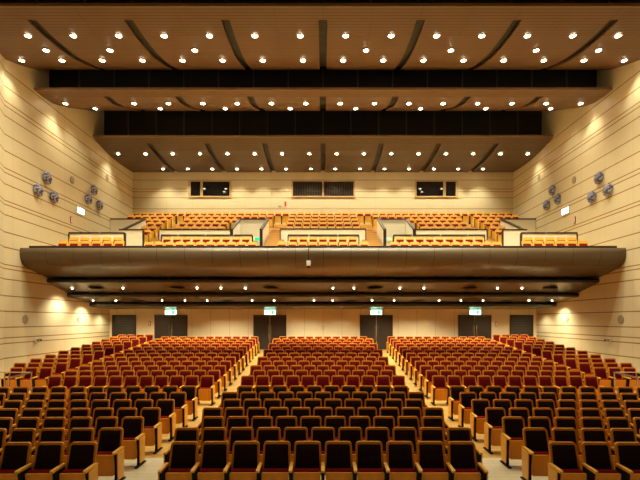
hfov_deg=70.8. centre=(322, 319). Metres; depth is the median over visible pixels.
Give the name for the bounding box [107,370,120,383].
seat
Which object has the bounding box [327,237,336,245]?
seat
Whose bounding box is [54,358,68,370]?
seat
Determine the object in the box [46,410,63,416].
backrest cushion
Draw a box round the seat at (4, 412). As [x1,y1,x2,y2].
[0,408,18,423]
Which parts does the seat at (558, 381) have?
backrest frame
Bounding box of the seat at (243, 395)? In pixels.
[240,392,256,406]
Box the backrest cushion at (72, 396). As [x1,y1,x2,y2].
[70,394,84,400]
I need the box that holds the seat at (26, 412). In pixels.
[12,408,42,428]
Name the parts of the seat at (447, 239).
backrest frame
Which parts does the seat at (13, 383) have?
backrest frame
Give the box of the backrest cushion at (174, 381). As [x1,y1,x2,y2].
[170,377,181,387]
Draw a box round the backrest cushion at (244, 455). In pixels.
[233,444,257,468]
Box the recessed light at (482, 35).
[478,33,485,37]
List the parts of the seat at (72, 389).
backrest frame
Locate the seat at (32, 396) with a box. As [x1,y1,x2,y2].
[22,393,46,408]
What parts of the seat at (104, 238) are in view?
backrest frame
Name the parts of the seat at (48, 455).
armrest, backrest frame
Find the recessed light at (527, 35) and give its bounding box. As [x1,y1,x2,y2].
[523,33,531,37]
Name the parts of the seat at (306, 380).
backrest frame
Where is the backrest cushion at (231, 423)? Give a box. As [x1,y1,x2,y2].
[227,419,246,436]
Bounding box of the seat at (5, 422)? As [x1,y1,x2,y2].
[0,417,12,434]
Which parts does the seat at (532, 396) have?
backrest frame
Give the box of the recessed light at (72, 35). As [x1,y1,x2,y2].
[69,33,77,37]
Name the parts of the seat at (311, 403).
backrest frame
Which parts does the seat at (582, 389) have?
backrest frame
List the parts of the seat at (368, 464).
armrest, backrest frame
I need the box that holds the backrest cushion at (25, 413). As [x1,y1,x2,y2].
[22,410,39,416]
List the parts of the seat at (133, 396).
backrest frame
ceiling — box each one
[0,0,639,0]
[0,3,639,110]
[49,45,596,86]
[49,283,596,292]
[69,297,576,301]
[93,135,552,171]
[97,307,548,308]
[104,101,541,134]
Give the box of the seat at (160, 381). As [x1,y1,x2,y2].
[152,376,168,391]
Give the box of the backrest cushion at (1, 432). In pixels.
[0,431,2,448]
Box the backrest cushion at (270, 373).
[268,371,278,380]
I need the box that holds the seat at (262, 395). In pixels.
[259,392,274,406]
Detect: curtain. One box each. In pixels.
[293,181,321,195]
[324,181,353,195]
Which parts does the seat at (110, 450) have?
backrest frame, armrest, panel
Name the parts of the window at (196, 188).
pane, pane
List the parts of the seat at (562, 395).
backrest frame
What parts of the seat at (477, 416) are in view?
panel, backrest frame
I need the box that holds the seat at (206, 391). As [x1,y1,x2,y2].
[196,375,214,405]
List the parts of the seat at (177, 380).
backrest frame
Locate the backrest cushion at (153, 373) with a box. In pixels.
[151,371,161,380]
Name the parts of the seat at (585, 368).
backrest frame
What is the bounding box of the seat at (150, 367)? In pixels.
[147,365,158,375]
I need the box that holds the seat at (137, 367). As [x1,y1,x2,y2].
[133,365,145,375]
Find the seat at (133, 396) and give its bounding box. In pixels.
[129,392,146,407]
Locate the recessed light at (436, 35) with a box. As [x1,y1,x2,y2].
[433,33,439,37]
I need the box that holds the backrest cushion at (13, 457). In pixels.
[1,445,27,469]
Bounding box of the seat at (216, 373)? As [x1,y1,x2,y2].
[207,370,221,397]
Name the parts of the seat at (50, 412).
backrest frame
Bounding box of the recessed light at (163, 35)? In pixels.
[160,33,167,37]
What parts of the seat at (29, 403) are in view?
backrest frame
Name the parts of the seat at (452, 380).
backrest frame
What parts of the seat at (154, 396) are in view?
backrest frame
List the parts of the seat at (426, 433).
backrest frame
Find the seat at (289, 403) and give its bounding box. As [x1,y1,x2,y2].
[284,399,301,415]
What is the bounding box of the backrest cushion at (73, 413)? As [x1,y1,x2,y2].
[70,410,87,417]
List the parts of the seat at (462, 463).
armrest, backrest frame, armrest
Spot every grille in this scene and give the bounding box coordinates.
[23,316,27,322]
[618,316,622,322]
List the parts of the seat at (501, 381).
backrest frame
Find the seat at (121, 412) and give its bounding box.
[116,408,136,427]
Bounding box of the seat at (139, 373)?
[136,370,148,384]
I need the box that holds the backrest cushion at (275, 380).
[272,377,282,386]
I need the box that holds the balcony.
[20,248,625,276]
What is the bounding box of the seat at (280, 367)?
[277,365,288,374]
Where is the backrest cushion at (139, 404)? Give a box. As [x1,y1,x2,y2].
[136,401,150,415]
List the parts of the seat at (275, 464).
armrest, backrest frame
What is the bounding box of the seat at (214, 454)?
[190,441,228,479]
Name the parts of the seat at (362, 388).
backrest frame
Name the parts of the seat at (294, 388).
backrest frame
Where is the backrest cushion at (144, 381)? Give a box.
[140,377,151,387]
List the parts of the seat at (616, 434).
backrest frame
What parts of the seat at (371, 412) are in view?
backrest frame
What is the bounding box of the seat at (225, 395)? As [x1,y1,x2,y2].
[216,392,237,407]
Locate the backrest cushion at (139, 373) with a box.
[137,371,147,380]
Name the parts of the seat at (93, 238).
backrest frame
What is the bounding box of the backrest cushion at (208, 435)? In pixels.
[203,430,223,441]
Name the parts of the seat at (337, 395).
backrest frame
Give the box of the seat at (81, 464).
[49,441,97,479]
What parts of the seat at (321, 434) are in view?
backrest frame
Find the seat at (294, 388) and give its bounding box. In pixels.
[289,385,304,398]
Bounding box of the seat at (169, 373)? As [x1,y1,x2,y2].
[165,370,177,384]
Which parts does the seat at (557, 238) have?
backrest frame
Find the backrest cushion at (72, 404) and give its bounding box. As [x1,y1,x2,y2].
[70,402,85,408]
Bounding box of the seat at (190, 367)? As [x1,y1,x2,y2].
[187,365,198,374]
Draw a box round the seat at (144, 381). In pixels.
[137,376,153,391]
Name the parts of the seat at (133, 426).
backrest frame, armrest, panel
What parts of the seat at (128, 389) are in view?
backrest frame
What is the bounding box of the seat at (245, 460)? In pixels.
[223,441,259,479]
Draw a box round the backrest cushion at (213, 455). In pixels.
[202,444,226,467]
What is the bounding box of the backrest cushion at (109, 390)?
[107,388,120,398]
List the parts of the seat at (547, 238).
backrest frame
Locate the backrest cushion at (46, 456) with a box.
[34,445,60,468]
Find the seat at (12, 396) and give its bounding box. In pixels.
[0,393,25,408]
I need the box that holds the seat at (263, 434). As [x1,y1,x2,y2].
[256,427,280,461]
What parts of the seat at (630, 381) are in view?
backrest frame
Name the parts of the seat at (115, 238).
backrest frame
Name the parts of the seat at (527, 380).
backrest frame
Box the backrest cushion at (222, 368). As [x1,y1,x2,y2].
[215,366,224,375]
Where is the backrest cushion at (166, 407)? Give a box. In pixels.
[157,401,172,415]
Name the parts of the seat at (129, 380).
backrest frame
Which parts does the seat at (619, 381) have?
backrest frame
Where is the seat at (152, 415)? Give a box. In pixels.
[140,407,162,453]
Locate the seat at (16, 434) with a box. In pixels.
[0,428,35,457]
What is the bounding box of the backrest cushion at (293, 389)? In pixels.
[291,387,303,398]
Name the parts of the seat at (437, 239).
backrest frame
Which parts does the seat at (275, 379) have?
backrest frame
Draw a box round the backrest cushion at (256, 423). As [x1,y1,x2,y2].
[252,419,270,436]
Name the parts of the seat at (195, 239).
backrest frame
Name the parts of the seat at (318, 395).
backrest frame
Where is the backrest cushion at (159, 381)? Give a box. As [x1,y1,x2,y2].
[155,377,166,387]
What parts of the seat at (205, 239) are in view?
backrest frame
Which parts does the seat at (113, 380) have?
backrest frame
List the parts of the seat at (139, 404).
backrest frame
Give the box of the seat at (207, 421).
[199,416,223,445]
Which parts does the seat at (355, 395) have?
backrest frame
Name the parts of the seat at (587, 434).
backrest frame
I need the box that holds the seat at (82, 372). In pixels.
[77,370,91,384]
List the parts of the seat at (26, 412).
backrest frame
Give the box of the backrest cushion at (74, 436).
[68,431,91,449]
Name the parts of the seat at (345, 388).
backrest frame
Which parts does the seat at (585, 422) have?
backrest frame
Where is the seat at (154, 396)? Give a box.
[149,392,166,406]
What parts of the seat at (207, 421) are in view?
backrest frame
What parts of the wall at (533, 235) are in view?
wall panel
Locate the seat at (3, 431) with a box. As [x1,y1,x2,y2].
[0,428,6,448]
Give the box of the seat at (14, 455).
[0,442,31,479]
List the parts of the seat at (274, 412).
backrest frame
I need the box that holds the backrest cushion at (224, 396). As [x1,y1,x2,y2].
[222,394,236,406]
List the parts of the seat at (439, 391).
backrest frame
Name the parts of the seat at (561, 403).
backrest frame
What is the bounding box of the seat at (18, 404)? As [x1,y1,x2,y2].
[2,400,22,413]
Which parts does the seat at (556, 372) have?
backrest frame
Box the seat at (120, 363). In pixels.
[118,361,128,369]
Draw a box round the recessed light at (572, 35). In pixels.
[568,33,576,37]
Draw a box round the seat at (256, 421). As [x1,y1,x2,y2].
[251,416,272,440]
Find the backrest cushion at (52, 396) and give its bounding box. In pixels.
[50,394,64,399]
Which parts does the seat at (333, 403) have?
backrest frame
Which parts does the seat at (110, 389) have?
backrest frame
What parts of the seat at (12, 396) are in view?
backrest frame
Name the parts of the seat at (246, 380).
backrest frame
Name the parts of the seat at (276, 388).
backrest frame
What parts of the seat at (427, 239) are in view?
backrest frame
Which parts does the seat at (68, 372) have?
backrest frame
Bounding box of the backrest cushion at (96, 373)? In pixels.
[93,371,104,381]
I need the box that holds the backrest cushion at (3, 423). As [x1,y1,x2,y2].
[0,420,9,434]
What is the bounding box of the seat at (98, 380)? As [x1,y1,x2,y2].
[86,376,107,392]
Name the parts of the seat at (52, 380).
backrest frame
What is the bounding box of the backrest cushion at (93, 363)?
[92,362,101,368]
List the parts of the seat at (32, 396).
backrest frame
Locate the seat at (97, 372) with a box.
[92,370,106,384]
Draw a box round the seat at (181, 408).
[169,392,187,426]
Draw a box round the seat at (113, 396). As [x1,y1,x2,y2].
[109,392,126,407]
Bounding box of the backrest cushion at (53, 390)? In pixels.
[51,388,64,392]
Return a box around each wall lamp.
[33,183,43,196]
[42,171,51,184]
[50,191,58,202]
[85,193,91,204]
[91,185,97,194]
[96,200,102,209]
[543,200,549,209]
[548,185,554,194]
[554,193,560,203]
[587,191,595,202]
[594,171,603,183]
[602,183,612,196]
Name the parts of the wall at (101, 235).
wall panel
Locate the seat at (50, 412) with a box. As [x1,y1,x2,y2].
[38,408,65,433]
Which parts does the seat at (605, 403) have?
backrest frame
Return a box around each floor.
[87,224,558,278]
[98,349,547,479]
[151,226,494,245]
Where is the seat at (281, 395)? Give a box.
[277,392,293,406]
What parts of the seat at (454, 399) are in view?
panel, backrest frame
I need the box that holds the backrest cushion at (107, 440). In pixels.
[97,430,120,451]
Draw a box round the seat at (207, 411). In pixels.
[195,407,221,432]
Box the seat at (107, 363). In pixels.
[105,361,116,369]
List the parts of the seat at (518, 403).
backrest frame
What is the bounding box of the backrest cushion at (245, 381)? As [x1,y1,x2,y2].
[241,377,252,385]
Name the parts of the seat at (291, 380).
backrest frame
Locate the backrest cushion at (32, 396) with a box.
[30,394,43,399]
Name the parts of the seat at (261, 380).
backrest frame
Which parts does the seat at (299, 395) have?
backrest frame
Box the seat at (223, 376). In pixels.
[214,365,226,391]
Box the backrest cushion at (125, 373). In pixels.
[123,371,133,381]
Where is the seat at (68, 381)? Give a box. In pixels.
[62,376,77,399]
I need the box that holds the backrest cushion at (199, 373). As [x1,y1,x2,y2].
[194,371,204,380]
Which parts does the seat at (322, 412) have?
backrest frame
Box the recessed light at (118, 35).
[114,33,122,37]
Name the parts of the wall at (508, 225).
wall panel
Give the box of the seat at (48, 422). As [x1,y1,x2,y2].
[35,417,65,446]
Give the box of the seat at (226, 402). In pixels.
[222,399,240,416]
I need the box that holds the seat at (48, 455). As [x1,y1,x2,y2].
[14,442,64,479]
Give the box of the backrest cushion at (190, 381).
[186,377,196,385]
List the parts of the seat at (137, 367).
backrest frame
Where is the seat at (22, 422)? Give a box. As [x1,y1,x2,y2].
[6,417,39,442]
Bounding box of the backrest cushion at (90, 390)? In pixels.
[88,388,101,399]
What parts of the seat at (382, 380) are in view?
backrest frame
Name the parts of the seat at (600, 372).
backrest frame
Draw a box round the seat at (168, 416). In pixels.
[156,399,175,440]
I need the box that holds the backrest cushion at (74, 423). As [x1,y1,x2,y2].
[70,419,88,428]
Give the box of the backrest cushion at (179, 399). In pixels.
[170,394,184,406]
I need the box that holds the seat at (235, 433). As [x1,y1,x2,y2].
[229,427,253,461]
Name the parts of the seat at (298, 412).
backrest frame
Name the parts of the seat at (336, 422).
backrest frame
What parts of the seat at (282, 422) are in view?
backrest frame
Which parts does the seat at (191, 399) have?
backrest frame, panel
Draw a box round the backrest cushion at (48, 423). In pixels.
[44,419,62,427]
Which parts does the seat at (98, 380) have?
backrest frame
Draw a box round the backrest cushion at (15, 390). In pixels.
[13,388,26,393]
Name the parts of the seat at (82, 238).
backrest frame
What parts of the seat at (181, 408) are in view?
backrest frame, panel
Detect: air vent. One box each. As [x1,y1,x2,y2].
[22,315,27,323]
[618,315,623,323]
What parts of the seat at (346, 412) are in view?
backrest frame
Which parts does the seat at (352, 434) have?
backrest frame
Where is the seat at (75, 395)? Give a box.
[66,392,86,412]
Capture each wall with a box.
[0,54,133,383]
[68,232,125,245]
[109,309,536,342]
[110,218,143,231]
[119,229,144,245]
[122,219,145,228]
[133,170,512,223]
[158,229,229,239]
[161,234,252,241]
[230,219,240,235]
[240,218,266,245]
[260,218,268,245]
[280,228,365,245]
[288,234,358,242]
[377,218,385,245]
[379,218,405,245]
[393,234,484,241]
[405,219,415,235]
[416,229,487,239]
[500,219,523,228]
[501,229,526,245]
[502,218,535,231]
[512,60,639,371]
[520,232,577,245]
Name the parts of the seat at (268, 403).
backrest frame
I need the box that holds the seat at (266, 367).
[263,365,274,374]
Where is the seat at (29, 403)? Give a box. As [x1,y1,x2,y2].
[18,400,44,417]
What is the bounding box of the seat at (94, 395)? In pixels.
[88,392,106,407]
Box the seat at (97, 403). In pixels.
[90,399,109,416]
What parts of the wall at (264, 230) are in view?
wall panel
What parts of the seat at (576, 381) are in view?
backrest frame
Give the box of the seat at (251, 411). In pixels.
[247,407,266,426]
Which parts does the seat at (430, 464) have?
armrest, backrest frame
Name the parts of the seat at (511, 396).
backrest frame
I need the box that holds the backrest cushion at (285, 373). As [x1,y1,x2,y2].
[282,371,292,380]
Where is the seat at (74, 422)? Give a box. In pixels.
[64,417,91,445]
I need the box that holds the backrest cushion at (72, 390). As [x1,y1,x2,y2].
[70,388,83,392]
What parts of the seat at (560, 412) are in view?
backrest frame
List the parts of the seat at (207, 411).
backrest frame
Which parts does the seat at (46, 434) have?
backrest frame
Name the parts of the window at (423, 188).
pane, pane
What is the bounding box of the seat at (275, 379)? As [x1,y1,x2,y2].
[269,375,284,391]
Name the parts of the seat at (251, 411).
backrest frame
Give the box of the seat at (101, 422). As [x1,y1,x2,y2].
[94,417,117,441]
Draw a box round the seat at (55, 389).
[46,386,66,404]
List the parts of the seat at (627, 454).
armrest, backrest frame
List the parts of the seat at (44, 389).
backrest frame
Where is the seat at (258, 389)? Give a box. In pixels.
[255,386,269,398]
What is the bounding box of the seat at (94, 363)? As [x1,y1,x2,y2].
[91,361,103,369]
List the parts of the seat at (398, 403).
backrest frame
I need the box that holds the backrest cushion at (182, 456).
[170,444,195,468]
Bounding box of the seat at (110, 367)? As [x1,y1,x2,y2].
[106,365,118,375]
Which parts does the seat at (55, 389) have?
backrest frame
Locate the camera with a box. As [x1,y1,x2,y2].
[306,245,310,267]
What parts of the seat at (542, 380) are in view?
backrest frame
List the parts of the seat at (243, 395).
backrest frame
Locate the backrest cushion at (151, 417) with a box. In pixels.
[142,410,158,425]
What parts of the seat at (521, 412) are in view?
backrest frame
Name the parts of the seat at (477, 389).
backrest frame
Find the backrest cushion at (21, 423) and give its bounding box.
[17,419,36,428]
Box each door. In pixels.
[112,315,135,336]
[154,315,186,340]
[253,315,285,348]
[360,315,392,348]
[458,315,490,338]
[510,315,532,336]
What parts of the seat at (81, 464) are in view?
armrest, backrest frame, armrest, panel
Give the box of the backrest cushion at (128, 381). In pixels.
[124,377,136,387]
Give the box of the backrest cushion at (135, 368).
[134,367,143,375]
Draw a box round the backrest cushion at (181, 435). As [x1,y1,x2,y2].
[176,430,196,440]
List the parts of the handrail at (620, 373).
rail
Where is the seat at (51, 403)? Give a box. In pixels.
[41,400,66,422]
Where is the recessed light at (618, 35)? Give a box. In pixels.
[614,33,622,37]
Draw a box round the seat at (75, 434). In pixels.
[63,428,94,467]
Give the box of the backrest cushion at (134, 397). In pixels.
[131,394,144,407]
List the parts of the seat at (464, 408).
panel, backrest frame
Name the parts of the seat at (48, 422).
backrest frame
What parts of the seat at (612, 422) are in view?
backrest frame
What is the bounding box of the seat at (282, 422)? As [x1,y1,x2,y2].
[275,416,296,440]
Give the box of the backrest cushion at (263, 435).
[258,430,278,450]
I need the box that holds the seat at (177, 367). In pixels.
[174,365,185,374]
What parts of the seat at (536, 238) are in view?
backrest frame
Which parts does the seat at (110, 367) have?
backrest frame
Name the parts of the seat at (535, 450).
panel, armrest, backrest frame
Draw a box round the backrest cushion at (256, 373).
[254,371,263,380]
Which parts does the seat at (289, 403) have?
backrest frame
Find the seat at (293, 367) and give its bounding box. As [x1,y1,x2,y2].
[290,365,301,374]
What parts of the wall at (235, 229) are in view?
wall panel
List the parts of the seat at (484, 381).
backrest frame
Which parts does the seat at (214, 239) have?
backrest frame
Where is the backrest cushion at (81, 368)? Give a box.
[80,367,89,369]
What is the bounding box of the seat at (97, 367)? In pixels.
[92,365,104,375]
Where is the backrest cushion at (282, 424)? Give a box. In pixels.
[277,419,295,436]
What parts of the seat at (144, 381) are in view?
backrest frame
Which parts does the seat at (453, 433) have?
backrest frame, armrest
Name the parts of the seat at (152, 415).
backrest frame, panel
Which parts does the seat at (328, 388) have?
backrest frame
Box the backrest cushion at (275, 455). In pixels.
[264,444,288,471]
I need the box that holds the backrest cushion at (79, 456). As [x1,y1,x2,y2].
[68,445,93,468]
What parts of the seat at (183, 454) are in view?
armrest, backrest frame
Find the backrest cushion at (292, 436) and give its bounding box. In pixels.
[285,430,305,450]
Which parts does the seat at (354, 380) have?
backrest frame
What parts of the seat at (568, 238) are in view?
backrest frame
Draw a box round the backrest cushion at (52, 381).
[48,377,60,387]
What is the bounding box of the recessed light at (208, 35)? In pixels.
[206,33,212,37]
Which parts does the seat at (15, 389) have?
backrest frame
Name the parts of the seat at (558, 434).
backrest frame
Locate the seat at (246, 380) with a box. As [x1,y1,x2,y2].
[237,375,253,388]
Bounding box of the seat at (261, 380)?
[253,375,268,391]
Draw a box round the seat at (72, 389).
[66,386,85,406]
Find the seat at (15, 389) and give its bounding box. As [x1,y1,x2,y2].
[5,387,28,400]
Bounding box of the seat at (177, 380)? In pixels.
[167,375,183,391]
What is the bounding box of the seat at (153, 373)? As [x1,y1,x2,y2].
[150,370,163,384]
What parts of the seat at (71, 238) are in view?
backrest frame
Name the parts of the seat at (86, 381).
backrest frame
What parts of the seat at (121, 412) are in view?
backrest frame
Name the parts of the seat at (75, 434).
backrest frame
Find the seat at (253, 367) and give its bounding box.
[247,365,261,374]
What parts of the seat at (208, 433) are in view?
backrest frame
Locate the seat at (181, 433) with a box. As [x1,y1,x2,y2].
[163,427,198,466]
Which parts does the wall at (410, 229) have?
wall panel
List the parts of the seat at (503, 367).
backrest frame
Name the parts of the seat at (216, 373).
panel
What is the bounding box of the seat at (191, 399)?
[180,386,197,420]
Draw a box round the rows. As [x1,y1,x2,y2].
[42,334,603,384]
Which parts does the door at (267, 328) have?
frame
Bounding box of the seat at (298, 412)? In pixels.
[291,407,310,426]
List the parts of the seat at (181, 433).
armrest, backrest frame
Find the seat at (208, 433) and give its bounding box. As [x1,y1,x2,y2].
[198,427,225,461]
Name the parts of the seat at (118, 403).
backrest frame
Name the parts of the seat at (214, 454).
armrest, backrest frame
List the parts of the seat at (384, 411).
backrest frame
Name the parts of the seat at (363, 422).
backrest frame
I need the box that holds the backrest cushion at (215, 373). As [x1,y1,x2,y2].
[208,371,218,380]
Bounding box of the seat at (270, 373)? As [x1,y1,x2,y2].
[267,370,279,384]
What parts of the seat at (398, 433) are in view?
backrest frame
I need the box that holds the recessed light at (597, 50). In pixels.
[594,48,602,52]
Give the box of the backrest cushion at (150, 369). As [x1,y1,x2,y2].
[148,367,157,375]
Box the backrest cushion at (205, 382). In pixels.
[200,377,212,387]
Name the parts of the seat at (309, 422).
backrest frame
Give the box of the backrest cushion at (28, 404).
[26,402,41,407]
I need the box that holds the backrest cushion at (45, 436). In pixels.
[40,431,61,441]
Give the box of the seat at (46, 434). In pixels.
[30,428,65,462]
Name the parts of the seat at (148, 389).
backrest frame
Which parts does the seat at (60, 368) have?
backrest frame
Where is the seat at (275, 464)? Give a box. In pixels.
[256,441,290,479]
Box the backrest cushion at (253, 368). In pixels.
[251,366,260,374]
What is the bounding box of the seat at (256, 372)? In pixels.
[253,370,265,384]
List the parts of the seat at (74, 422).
backrest frame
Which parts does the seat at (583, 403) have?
backrest frame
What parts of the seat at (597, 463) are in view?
armrest, backrest frame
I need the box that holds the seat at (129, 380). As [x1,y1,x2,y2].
[121,376,137,391]
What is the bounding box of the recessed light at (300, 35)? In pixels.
[296,33,303,37]
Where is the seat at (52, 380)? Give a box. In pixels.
[42,376,62,397]
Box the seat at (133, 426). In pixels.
[121,416,145,468]
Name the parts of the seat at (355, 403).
backrest frame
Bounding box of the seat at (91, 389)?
[87,386,103,401]
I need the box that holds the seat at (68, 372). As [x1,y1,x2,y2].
[62,370,77,384]
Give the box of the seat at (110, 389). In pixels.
[106,386,122,398]
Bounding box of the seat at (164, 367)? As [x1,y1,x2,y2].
[160,365,171,375]
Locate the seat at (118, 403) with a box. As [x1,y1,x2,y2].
[112,399,131,416]
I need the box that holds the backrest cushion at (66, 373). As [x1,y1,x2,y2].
[65,372,75,375]
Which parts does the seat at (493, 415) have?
panel, backrest frame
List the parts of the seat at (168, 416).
backrest frame, panel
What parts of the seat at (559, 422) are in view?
backrest frame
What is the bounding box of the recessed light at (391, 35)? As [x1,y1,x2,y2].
[387,33,394,37]
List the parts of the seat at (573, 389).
backrest frame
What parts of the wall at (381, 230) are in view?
wall panel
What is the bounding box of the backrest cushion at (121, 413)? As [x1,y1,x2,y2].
[118,410,134,425]
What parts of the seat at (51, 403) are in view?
backrest frame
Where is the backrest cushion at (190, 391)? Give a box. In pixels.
[182,387,194,399]
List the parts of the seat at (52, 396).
backrest frame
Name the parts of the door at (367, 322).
frame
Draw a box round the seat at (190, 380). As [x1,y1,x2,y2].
[179,375,198,390]
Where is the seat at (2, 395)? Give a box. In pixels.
[0,393,5,405]
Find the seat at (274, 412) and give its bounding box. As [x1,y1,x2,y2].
[269,407,288,426]
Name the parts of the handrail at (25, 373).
rail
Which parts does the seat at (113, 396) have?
backrest frame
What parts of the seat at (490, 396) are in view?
backrest frame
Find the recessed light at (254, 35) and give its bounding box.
[251,33,258,37]
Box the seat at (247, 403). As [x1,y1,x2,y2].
[243,399,260,415]
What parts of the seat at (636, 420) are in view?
backrest frame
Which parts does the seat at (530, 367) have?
backrest frame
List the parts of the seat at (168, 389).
backrest frame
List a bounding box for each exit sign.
[76,207,83,214]
[165,310,176,314]
[264,310,275,314]
[370,310,381,314]
[469,310,480,314]
[562,207,569,214]
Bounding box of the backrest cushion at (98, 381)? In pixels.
[94,377,105,385]
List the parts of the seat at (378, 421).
backrest frame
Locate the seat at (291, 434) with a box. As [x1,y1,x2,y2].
[283,427,307,461]
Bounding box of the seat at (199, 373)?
[193,370,205,386]
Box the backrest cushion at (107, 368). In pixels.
[106,367,116,375]
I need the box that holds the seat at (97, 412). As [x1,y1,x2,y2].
[92,408,113,427]
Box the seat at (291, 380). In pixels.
[286,375,299,391]
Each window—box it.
[188,180,230,197]
[291,180,354,197]
[415,180,457,197]
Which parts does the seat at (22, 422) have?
backrest frame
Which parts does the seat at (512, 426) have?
panel, armrest, backrest frame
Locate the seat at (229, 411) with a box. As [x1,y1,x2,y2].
[224,407,243,427]
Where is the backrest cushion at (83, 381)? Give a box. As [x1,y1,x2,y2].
[79,377,90,386]
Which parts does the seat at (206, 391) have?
backrest frame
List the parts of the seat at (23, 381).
backrest frame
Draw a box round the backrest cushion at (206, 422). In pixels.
[203,419,221,427]
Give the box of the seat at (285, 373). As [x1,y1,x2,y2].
[281,370,293,384]
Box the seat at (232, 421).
[226,416,248,441]
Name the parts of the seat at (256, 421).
backrest frame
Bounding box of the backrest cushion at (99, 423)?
[95,419,115,437]
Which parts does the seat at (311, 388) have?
backrest frame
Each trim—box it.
[0,0,639,2]
[46,279,599,282]
[67,293,578,296]
[78,59,567,86]
[89,303,556,306]
[128,109,517,134]
[270,230,375,232]
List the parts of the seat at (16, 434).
backrest frame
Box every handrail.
[0,372,32,388]
[613,372,639,388]
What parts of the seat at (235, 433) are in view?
backrest frame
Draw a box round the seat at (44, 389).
[26,386,47,400]
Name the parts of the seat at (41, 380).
backrest frame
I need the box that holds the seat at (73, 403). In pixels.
[66,400,87,422]
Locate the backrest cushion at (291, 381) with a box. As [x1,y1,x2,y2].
[287,377,298,387]
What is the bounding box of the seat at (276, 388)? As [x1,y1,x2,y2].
[272,385,286,398]
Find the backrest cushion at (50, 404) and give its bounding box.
[48,402,63,407]
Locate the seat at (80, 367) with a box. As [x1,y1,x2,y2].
[77,366,91,381]
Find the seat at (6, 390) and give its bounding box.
[0,387,9,398]
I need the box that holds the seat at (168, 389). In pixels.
[162,386,177,398]
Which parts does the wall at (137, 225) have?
wall panel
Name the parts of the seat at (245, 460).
armrest, backrest frame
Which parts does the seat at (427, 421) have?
backrest frame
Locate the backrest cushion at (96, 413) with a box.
[93,410,110,426]
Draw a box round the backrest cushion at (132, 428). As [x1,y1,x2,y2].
[123,419,141,437]
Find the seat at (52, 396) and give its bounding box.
[44,393,66,412]
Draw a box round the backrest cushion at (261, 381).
[257,377,267,385]
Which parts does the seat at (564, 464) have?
panel, armrest, backrest frame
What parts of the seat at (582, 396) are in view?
backrest frame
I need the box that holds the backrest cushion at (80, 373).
[79,372,90,376]
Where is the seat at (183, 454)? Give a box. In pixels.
[158,441,198,479]
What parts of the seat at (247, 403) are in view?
backrest frame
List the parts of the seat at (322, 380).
backrest frame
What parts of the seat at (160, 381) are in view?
backrest frame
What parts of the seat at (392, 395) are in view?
backrest frame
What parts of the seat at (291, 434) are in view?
backrest frame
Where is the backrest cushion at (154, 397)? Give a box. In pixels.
[151,394,164,406]
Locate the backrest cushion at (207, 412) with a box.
[204,409,219,416]
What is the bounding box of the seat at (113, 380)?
[104,376,122,391]
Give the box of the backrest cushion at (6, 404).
[4,402,19,413]
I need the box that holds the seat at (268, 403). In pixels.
[263,399,280,415]
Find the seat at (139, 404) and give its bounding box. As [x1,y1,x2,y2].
[134,399,152,415]
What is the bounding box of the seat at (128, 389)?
[125,386,140,398]
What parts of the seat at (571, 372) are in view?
backrest frame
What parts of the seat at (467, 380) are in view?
backrest frame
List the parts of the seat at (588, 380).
backrest frame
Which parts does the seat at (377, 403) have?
backrest frame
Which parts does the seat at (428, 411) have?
backrest frame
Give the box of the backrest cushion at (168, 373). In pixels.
[166,371,175,380]
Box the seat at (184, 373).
[179,370,191,384]
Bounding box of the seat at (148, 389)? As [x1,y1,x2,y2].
[144,386,159,398]
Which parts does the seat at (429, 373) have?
panel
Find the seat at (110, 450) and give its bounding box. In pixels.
[96,428,125,479]
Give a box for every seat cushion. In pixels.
[0,470,15,473]
[28,469,51,472]
[62,469,84,472]
[97,451,112,454]
[144,426,154,428]
[167,469,190,472]
[199,468,223,471]
[231,468,255,471]
[263,468,287,471]
[294,468,319,471]
[326,468,351,471]
[358,468,382,471]
[390,468,414,471]
[422,468,446,471]
[455,469,478,472]
[491,426,501,428]
[533,451,548,454]
[561,469,583,472]
[596,469,617,472]
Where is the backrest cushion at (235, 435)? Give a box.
[230,430,250,450]
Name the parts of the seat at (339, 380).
backrest frame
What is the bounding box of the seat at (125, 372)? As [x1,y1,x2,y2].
[122,370,134,384]
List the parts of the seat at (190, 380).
backrest frame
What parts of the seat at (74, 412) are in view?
backrest frame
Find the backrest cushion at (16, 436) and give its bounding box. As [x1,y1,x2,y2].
[11,431,32,442]
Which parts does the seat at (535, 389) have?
backrest frame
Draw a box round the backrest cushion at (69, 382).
[64,377,75,387]
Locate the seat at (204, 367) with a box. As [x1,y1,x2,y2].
[200,365,212,374]
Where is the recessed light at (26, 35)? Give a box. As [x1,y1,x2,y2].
[23,33,31,37]
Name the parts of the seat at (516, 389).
backrest frame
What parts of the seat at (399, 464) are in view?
armrest, backrest frame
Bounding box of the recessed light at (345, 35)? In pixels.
[342,33,349,37]
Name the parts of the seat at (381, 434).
backrest frame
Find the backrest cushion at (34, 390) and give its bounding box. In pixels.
[32,388,45,392]
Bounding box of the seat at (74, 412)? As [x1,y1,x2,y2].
[65,408,89,437]
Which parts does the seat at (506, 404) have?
backrest frame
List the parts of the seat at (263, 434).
backrest frame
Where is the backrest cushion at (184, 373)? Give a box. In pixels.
[180,371,190,380]
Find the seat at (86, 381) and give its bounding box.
[76,376,92,392]
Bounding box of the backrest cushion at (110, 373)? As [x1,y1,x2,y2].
[108,371,118,381]
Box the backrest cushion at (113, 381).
[109,377,121,385]
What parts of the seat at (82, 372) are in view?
backrest frame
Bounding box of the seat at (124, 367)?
[120,365,131,375]
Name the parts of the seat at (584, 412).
backrest frame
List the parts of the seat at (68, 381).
backrest frame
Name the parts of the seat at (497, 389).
backrest frame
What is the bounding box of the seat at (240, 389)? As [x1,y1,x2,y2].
[237,386,252,398]
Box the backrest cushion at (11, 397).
[9,395,23,405]
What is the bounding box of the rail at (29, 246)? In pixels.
[29,246,616,247]
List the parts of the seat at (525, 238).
backrest frame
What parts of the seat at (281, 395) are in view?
backrest frame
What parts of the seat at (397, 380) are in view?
backrest frame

